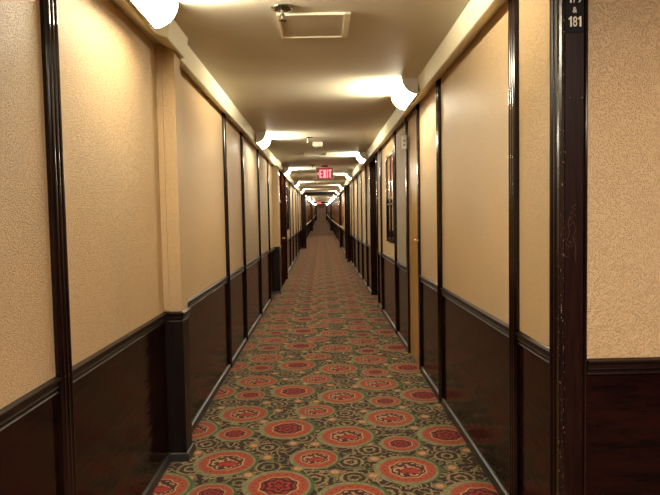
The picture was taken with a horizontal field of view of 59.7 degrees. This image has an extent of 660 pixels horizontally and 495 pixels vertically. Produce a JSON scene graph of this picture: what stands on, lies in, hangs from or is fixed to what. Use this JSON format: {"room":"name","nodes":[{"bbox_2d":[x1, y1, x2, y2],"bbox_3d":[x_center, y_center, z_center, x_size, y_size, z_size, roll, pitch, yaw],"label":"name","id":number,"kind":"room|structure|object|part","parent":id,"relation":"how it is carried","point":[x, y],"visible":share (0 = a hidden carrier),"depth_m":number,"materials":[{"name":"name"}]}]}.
{"room":"hotel corridor","nodes":[
{"label":"hotel corridor","id":0,"kind":"room"},
{"bbox_2d":[0,0,317,494],"bbox_3d":[-2.359,-6.974,92.992,0.210,7.597,192.500,-1,3,-1],"label":"wall","id":1,"kind":"structure","parent":0,"point":[143,144],"depth_m":2.76,"materials":[{"name":"paint"}]},
{"bbox_2d":[39,0,77,494],"bbox_3d":[-1.000,0.127,2.140,0.025,2.566,0.100,-1,3,-1],"label":"trim","id":2,"kind":"structure","parent":1,"relation":"attached to","point":[50,61],"depth_m":2.11,"materials":[{"name":"black wood"}]},
{"bbox_3d":[-2.322,-6.599,93.012,0.150,5.089,192.500,-1,3,-1],"label":"chair rail","id":3,"kind":"part","parent":1,"relation":"part of","materials":[{"name":"black wood"}]},
{"bbox_3d":[-0.961,0.892,3.658,0.112,0.879,0.155,-1,3,-1],"label":"pilaster panel","id":4,"kind":"part","parent":1,"relation":"part of","materials":[{"name":"brown wood"}]},
{"bbox_2d":[112,0,314,204],"bbox_3d":[-2.385,-8.239,92.678,0.278,5.127,192.000,-1,3,-1],"label":"crown molding","id":5,"kind":"structure","parent":1,"relation":"attached to","point":[171,36],"depth_m":4.06,"materials":[{"name":"beige paint"}]},
{"bbox_2d":[222,112,232,368],"bbox_3d":[-1.029,-0.061,5.770,0.025,2.566,0.100,-1,3,-1],"label":"trim","id":6,"kind":"structure","parent":1,"relation":"attached to","point":[223,114],"depth_m":5.74,"materials":[{"name":"black wood"}]},
{"bbox_2d":[141,213,317,494],"bbox_3d":[-2.305,-5.717,93.056,0.152,5.078,192.500,-1,3,-1],"label":"baseboard","id":7,"kind":"structure","parent":1,"relation":"attached to","point":[171,457],"depth_m":4.22,"materials":[{"name":"brown wood"}]},
{"bbox_2d":[240,132,247,341],"bbox_3d":[-1.047,-0.127,7.028,0.025,2.566,0.100,-1,3,-1],"label":"trim","id":8,"kind":"structure","parent":1,"relation":"attached to","point":[241,133],"depth_m":6.99,"materials":[{"name":"black wood"}]},
{"bbox_2d":[256,149,262,316],"bbox_3d":[-1.073,-0.219,8.785,0.025,2.566,0.100,-1,3,-1],"label":"trim","id":9,"kind":"structure","parent":1,"relation":"attached to","point":[258,181],"depth_m":8.75,"materials":[{"name":"black wood"}]},
{"bbox_2d":[267,160,271,300],"bbox_3d":[-1.097,-0.304,10.383,0.025,2.566,0.100,-1,3,-1],"label":"trim","id":10,"kind":"structure","parent":1,"relation":"attached to","point":[267,160],"depth_m":10.35,"materials":[{"name":"black wood"}]},
{"bbox_3d":[-1.057,0.471,11.672,0.107,0.879,0.405,-1,3,-1],"label":"pilaster panel","id":11,"kind":"part","parent":1,"relation":"part of","materials":[{"name":"black wood"}]},
{"bbox_2d":[279,168,287,285],"bbox_3d":[-1.070,-0.443,13.005,0.086,2.560,2.350,-1,3,-1],"label":"door","id":12,"kind":"structure","parent":1,"relation":"in","point":[282,178],"depth_m":13.30,"materials":[{"name":"red wood"}]},
{"bbox_2d":[286,187,288,229],"bbox_3d":[-1.189,-1.093,16.150,0.030,1.180,0.820,-1,3,-1],"label":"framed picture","id":13,"kind":"object","parent":1,"relation":"attached to","point":[287,188],"visible":0.94,"depth_m":16.12,"materials":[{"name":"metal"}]},
{"bbox_2d":[289,183,291,266],"bbox_3d":[-1.200,-0.681,17.322,0.025,2.566,0.100,-1,3,-1],"label":"trim","id":14,"kind":"structure","parent":1,"relation":"attached to","point":[289,183],"depth_m":17.29,"materials":[{"name":"black wood"}]},
{"bbox_2d":[292,186,293,260],"bbox_3d":[-1.227,-0.781,19.119,0.025,2.566,0.100,-1,3,-1],"label":"trim","id":15,"kind":"structure","parent":1,"relation":"attached to","point":[292,186],"depth_m":19.09,"materials":[{"name":"black wood"}]},
{"bbox_2d":[295,189,296,255],"bbox_3d":[-1.260,-0.904,21.315,0.025,2.566,0.100,-1,3,-1],"label":"trim","id":16,"kind":"structure","parent":1,"relation":"attached to","point":[295,189],"depth_m":21.28,"materials":[{"name":"black wood"}]},
{"bbox_2d":[297,191,298,243],"bbox_3d":[-1.292,-1.029,23.512,0.025,2.566,0.100,-1,3,-1],"label":"trim","id":17,"kind":"structure","parent":1,"relation":"attached to","point":[297,191],"depth_m":23.48,"materials":[{"name":"brown wood"}]},
{"bbox_2d":[299,193,300,249],"bbox_3d":[-1.322,-1.144,25.508,0.025,2.566,0.100,-1,3,-1],"label":"trim","id":18,"kind":"structure","parent":1,"relation":"attached to","point":[299,193],"depth_m":25.49,"materials":[{"name":"black wood"}]},
{"bbox_2d":[174,0,469,203],"bbox_3d":[-0.725,-8.422,93.294,3.950,5.125,193.600,-1,3,-1],"label":"ceiling","id":19,"kind":"structure","parent":0,"point":[337,93],"depth_m":4.28,"materials":[{"name":"beige paint"}]},
{"bbox_2d":[128,0,177,28],"bbox_3d":[-0.850,-1.190,2.651,0.135,0.135,0.692,-1,3,-1],"label":"wall lamp","id":20,"kind":"object","parent":19,"relation":"attached to","point":[158,13],"visible":1,"depth_m":2.84,"materials":[{"name":"white glass"}]},
{"bbox_2d":[256,132,270,148],"bbox_3d":[-0.912,-1.463,7.904,0.135,0.135,0.692,-1,3,-1],"label":"wall lamp","id":21,"kind":"object","parent":19,"relation":"attached to","point":[263,140],"visible":1,"depth_m":7.65,"materials":[{"name":"white glass"}]},
{"bbox_2d":[271,4,293,21],"bbox_3d":[-0.257,-1.257,3.102,0.124,0.069,0.124,-1,3,-1],"label":"sprinkler","id":22,"kind":"object","parent":19,"relation":"attached to","point":[279,8],"visible":1,"depth_m":3.09,"materials":[{"name":"metal"}]},
{"bbox_3d":[-0.257,-1.252,3.102,0.022,0.054,0.022,-1,3,-1],"label":"stem","id":23,"kind":"part","parent":22,"relation":"part of","materials":[{"name":"metal"}]},
{"bbox_2d":[283,168,290,175],"bbox_3d":[-0.992,-1.752,13.316,0.135,0.135,0.692,-1,3,-1],"label":"wall lamp","id":24,"kind":"object","parent":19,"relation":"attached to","point":[286,171],"visible":1,"depth_m":12.97,"materials":[{"name":"white glass"}]},
{"bbox_2d":[276,12,350,38],"bbox_3d":[-0.094,-1.301,3.378,0.410,0.014,0.410,-1,3,-1],"label":"access hatch","id":25,"kind":"object","parent":19,"relation":"attached to","point":[300,24],"visible":1,"depth_m":3.36,"materials":[{"name":"paint"}]},
{"bbox_2d":[304,152,326,155],"bbox_3d":[-0.253,-1.660,10.227,0.410,0.014,0.410,-1,3,-1],"label":"access hatch","id":26,"kind":"object","parent":19,"relation":"attached to","point":[313,153],"visible":1,"depth_m":10.26,"materials":[{"name":"paint"}]},
{"bbox_3d":[-0.263,-1.664,10.226,0.362,0.007,0.386,-1,3,-1],"label":"hatch panel","id":27,"kind":"part","parent":26,"relation":"part of","materials":[{"name":"beige paint"}]},
{"bbox_2d":[313,142,322,148],"bbox_3d":[-0.184,-1.540,8.681,0.150,0.092,0.121,-1,3,-1],"label":"smoke detector","id":28,"kind":"object","parent":19,"relation":"attached to","point":[317,145],"visible":1,"depth_m":8.62,"materials":[{"name":"white plastic"}]},
{"bbox_2d":[316,165,333,179],"bbox_3d":[-0.115,-1.643,12.558,0.382,0.305,0.062,-1,3,-1],"label":"exit sign","id":29,"kind":"object","parent":19,"relation":"hanging from","point":[323,172],"visible":1,"depth_m":12.53,"materials":[{"name":"paint"}]},
{"bbox_2d":[346,173,351,179],"bbox_3d":[0.497,-1.890,15.333,0.135,0.135,0.692,-1,3,-1],"label":"wall lamp","id":30,"kind":"object","parent":19,"relation":"attached to","point":[348,175],"visible":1,"depth_m":14.99,"materials":[{"name":"white glass"}]},
{"bbox_2d":[356,152,366,162],"bbox_3d":[0.569,-1.625,10.441,0.135,0.135,0.692,-1,3,-1],"label":"wall lamp","id":31,"kind":"object","parent":19,"relation":"attached to","point":[362,156],"visible":1,"depth_m":10.10,"materials":[{"name":"white glass"}]},
{"bbox_2d":[357,153,364,162],"bbox_3d":[0.571,-1.627,10.441,0.132,0.132,0.680,-1,3,-1],"label":"diffuser","id":32,"kind":"object","parent":31,"relation":"attached to","point":[361,156],"depth_m":10.23,"materials":[{"name":"white glass"}]},
{"bbox_2d":[391,77,417,109],"bbox_3d":[0.649,-1.342,5.059,0.135,0.135,0.692,-1,3,-1],"label":"wall lamp","id":33,"kind":"object","parent":19,"relation":"attached to","point":[405,92],"visible":1,"depth_m":4.87,"materials":[{"name":"white glass"}]},
{"bbox_2d":[152,208,498,494],"bbox_3d":[-0.676,-5.739,93.430,3.950,5.125,193.600,-1,3,-1],"label":"floor","id":34,"kind":"structure","parent":0,"point":[323,396],"depth_m":4.43,"materials":[{"name":"carpet"}]},
{"bbox_2d":[315,204,326,220],"bbox_3d":[-1.386,-5.641,91.922,1.925,2.637,0.500,-1,3,-1],"label":"door frame","id":35,"kind":"structure","parent":34,"relation":"on","point":[316,204],"depth_m":91.65,"materials":[{"name":"brown wood"}]},
{"bbox_2d":[301,192,341,248],"bbox_3d":[-0.409,-1.297,27.266,1.925,2.637,0.500,-1,3,-1],"label":"door frame","id":36,"kind":"structure","parent":34,"relation":"on","point":[303,197],"depth_m":27.01,"materials":[{"name":"brown wood"}]},
{"bbox_3d":[-1.251,-1.281,27.255,0.240,2.637,0.500,-1,3,-1],"label":"post","id":37,"kind":"part","parent":36,"relation":"part of","materials":[{"name":"brown wood"}]},
{"bbox_3d":[0.496,-1.314,27.279,0.115,2.637,0.500,-1,3,-1],"label":"post","id":38,"kind":"part","parent":36,"relation":"part of","materials":[{"name":"brown wood"}]},
{"bbox_2d":[311,202,331,230],"bbox_3d":[-0.780,-2.821,52.018,1.925,2.637,0.500,-1,3,-1],"label":"door frame","id":39,"kind":"structure","parent":34,"relation":"on","point":[312,202],"depth_m":51.77,"materials":[{"name":"brown wood"}]},
{"bbox_3d":[-1.647,-2.804,52.006,0.190,2.637,0.500,-1,3,-1],"label":"post","id":40,"kind":"part","parent":39,"relation":"part of","materials":[{"name":"brown wood"}]},
{"bbox_3d":[0.095,-2.837,52.030,0.175,2.637,0.500,-1,3,-1],"label":"post","id":41,"kind":"part","parent":39,"relation":"part of","materials":[{"name":"brown wood"}]},
{"bbox_2d":[324,0,549,494],"bbox_3d":[-0.493,-7.141,95.610,0.080,7.597,187.310,-1,3,-1],"label":"wall","id":42,"kind":"structure","parent":0,"point":[474,90],"depth_m":3.32,"materials":[{"name":"paint"}]},
{"bbox_2d":[344,184,350,261],"bbox_3d":[0.628,-0.842,19.644,0.180,2.560,1.560,-1,3,-1],"label":"door","id":43,"kind":"structure","parent":42,"relation":"in","point":[346,187],"depth_m":18.90,"materials":[{"name":"black wood"}]},
{"bbox_2d":[350,182,352,262],"bbox_3d":[0.670,-0.751,17.947,0.025,2.566,0.100,-1,3,-1],"label":"trim","id":44,"kind":"structure","parent":42,"relation":"attached to","point":[350,182],"depth_m":17.90,"materials":[{"name":"black wood"}]},
{"bbox_2d":[353,179,354,267],"bbox_3d":[0.691,-0.673,16.549,0.025,2.566,0.100,-1,3,-1],"label":"trim","id":45,"kind":"structure","parent":42,"relation":"attached to","point":[353,179],"depth_m":16.50,"materials":[{"name":"black wood"}]},
{"bbox_2d":[356,175,358,272],"bbox_3d":[0.717,-0.580,14.852,0.025,2.566,0.100,-1,3,-1],"label":"trim","id":46,"kind":"structure","parent":42,"relation":"attached to","point":[357,175],"depth_m":14.82,"materials":[{"name":"black wood"}]},
{"bbox_2d":[360,170,362,279],"bbox_3d":[0.739,-0.499,13.354,0.025,2.566,0.100,-1,3,-1],"label":"trim","id":47,"kind":"structure","parent":42,"relation":"attached to","point":[361,170],"depth_m":13.31,"materials":[{"name":"black wood"}]},
{"bbox_2d":[365,165,367,286],"bbox_3d":[0.759,-0.423,11.956,0.025,2.566,0.100,-1,3,-1],"label":"trim","id":48,"kind":"structure","parent":42,"relation":"attached to","point":[365,165],"depth_m":11.92,"materials":[{"name":"black wood"}]},
{"bbox_2d":[369,153,378,303],"bbox_3d":[0.857,-0.332,10.295,0.160,2.560,1.390,-1,3,-1],"label":"door","id":49,"kind":"structure","parent":42,"relation":"in","point":[373,173],"depth_m":10.90,"materials":[{"name":"black wood"}]},
{"bbox_2d":[379,148,383,310],"bbox_3d":[0.804,-0.264,8.981,0.025,2.566,0.100,-1,3,-1],"label":"trim","id":50,"kind":"structure","parent":42,"relation":"attached to","point":[380,152],"depth_m":8.95,"materials":[{"name":"black wood"}]},
{"bbox_2d":[385,150,393,242],"bbox_3d":[0.811,-0.661,7.709,0.030,1.180,0.820,-1,3,-1],"label":"framed picture","id":51,"kind":"object","parent":42,"relation":"attached to","point":[389,158],"visible":0.91,"depth_m":7.72,"materials":[{"name":"metal"}]},
{"bbox_3d":[0.812,-0.948,7.889,0.012,0.555,0.363,-1,3,-1],"label":"panel","id":52,"kind":"part","parent":51,"relation":"part of","materials":[{"name":"glass"}]},
{"bbox_3d":[0.826,-0.392,7.723,0.010,0.540,0.750,-1,3,-1],"label":"panel","id":53,"kind":"part","parent":51,"relation":"part of","materials":[{"name":"brown glass"}]},
{"bbox_3d":[0.818,-0.929,7.502,0.012,0.555,0.363,-1,3,-1],"label":"panel","id":54,"kind":"part","parent":51,"relation":"part of","materials":[{"name":"glass"}]},
{"bbox_2d":[393,131,397,333],"bbox_3d":[0.829,-0.174,7.274,0.025,2.566,0.100,-1,3,-1],"label":"trim","id":55,"kind":"structure","parent":42,"relation":"attached to","point":[394,132],"depth_m":7.24,"materials":[{"name":"black wood"}]},
{"bbox_2d":[402,135,406,148],"bbox_3d":[0.794,-1.128,6.162,0.045,0.140,0.052,-1,3,-1],"label":"number sign","id":56,"kind":"object","parent":42,"relation":"attached to","point":[404,142],"visible":1,"depth_m":6.14,"materials":[{"name":"white plastic"}]},
{"bbox_2d":[405,104,421,368],"bbox_3d":[0.863,-0.100,5.906,0.086,2.560,0.820,-1,3,-1],"label":"door","id":57,"kind":"structure","parent":42,"relation":"in","point":[412,121],"depth_m":5.94,"materials":[{"name":"brown wood"}]},
{"bbox_2d":[324,209,508,494],"bbox_3d":[-0.500,-5.883,95.673,0.022,5.078,187.310,-1,3,-1],"label":"baseboard","id":58,"kind":"structure","parent":42,"relation":"attached to","point":[490,474],"depth_m":3.98,"materials":[{"name":"brown wood"}]},
{"bbox_2d":[327,0,506,204],"bbox_3d":[-0.552,-8.401,95.200,0.228,5.126,187.000,-1,3,-1],"label":"crown molding","id":59,"kind":"structure","parent":42,"relation":"attached to","point":[476,15],"depth_m":3.82,"materials":[{"name":"beige paint"}]},
{"bbox_3d":[-0.516,-6.765,95.629,0.020,5.089,187.310,-1,3,-1],"label":"chair rail","id":60,"kind":"part","parent":42,"relation":"part of","materials":[{"name":"black wood"}]},
{"bbox_2d":[436,78,443,403],"bbox_3d":[0.869,-0.033,4.567,0.025,2.566,0.100,-1,3,-1],"label":"trim","id":61,"kind":"structure","parent":42,"relation":"attached to","point":[438,82],"depth_m":4.54,"materials":[{"name":"black wood"}]},
{"bbox_2d":[508,0,519,494],"bbox_3d":[0.895,0.057,2.805,0.025,2.566,0.100,-1,3,-1],"label":"trim","id":62,"kind":"structure","parent":42,"relation":"attached to","point":[513,5],"depth_m":2.78,"materials":[{"name":"black wood"}]},
{"bbox_2d":[549,0,587,494],"bbox_3d":[0.915,0.052,2.251,0.102,2.635,0.197,-1,3,-1],"label":"post","id":63,"kind":"object","parent":42,"relation":"attached to","point":[568,87],"visible":1,"depth_m":2.18,"materials":[{"name":"wood"}]},
{"bbox_3d":[0.904,0.099,2.287,0.028,2.537,0.130,-1,3,-1],"label":"casing","id":64,"kind":"part","parent":63,"relation":"part of","materials":[{"name":"black wood"}]},
{"bbox_2d":[565,0,583,31],"bbox_3d":[0.900,-0.894,2.115,0.068,0.200,0.005,-1,3,-1],"label":"number sign","id":65,"kind":"object","parent":63,"relation":"attached to","point":[574,9],"visible":1,"depth_m":2.12,"materials":[{"name":"black plastic"}]},
{"bbox_2d":[586,0,659,494],"bbox_3d":[1.743,0.036,2.236,1.655,2.637,0.080,-1,3,-1],"label":"wall","id":66,"kind":"structure","parent":0,"point":[623,237],"depth_m":2.20,"materials":[{"name":"paint"}]},
{"bbox_3d":[1.786,0.446,2.227,1.585,0.062,0.020,-1,3,-1],"label":"chair rail","id":67,"kind":"part","parent":66,"relation":"part of","materials":[{"name":"brown wood"}]}
]}

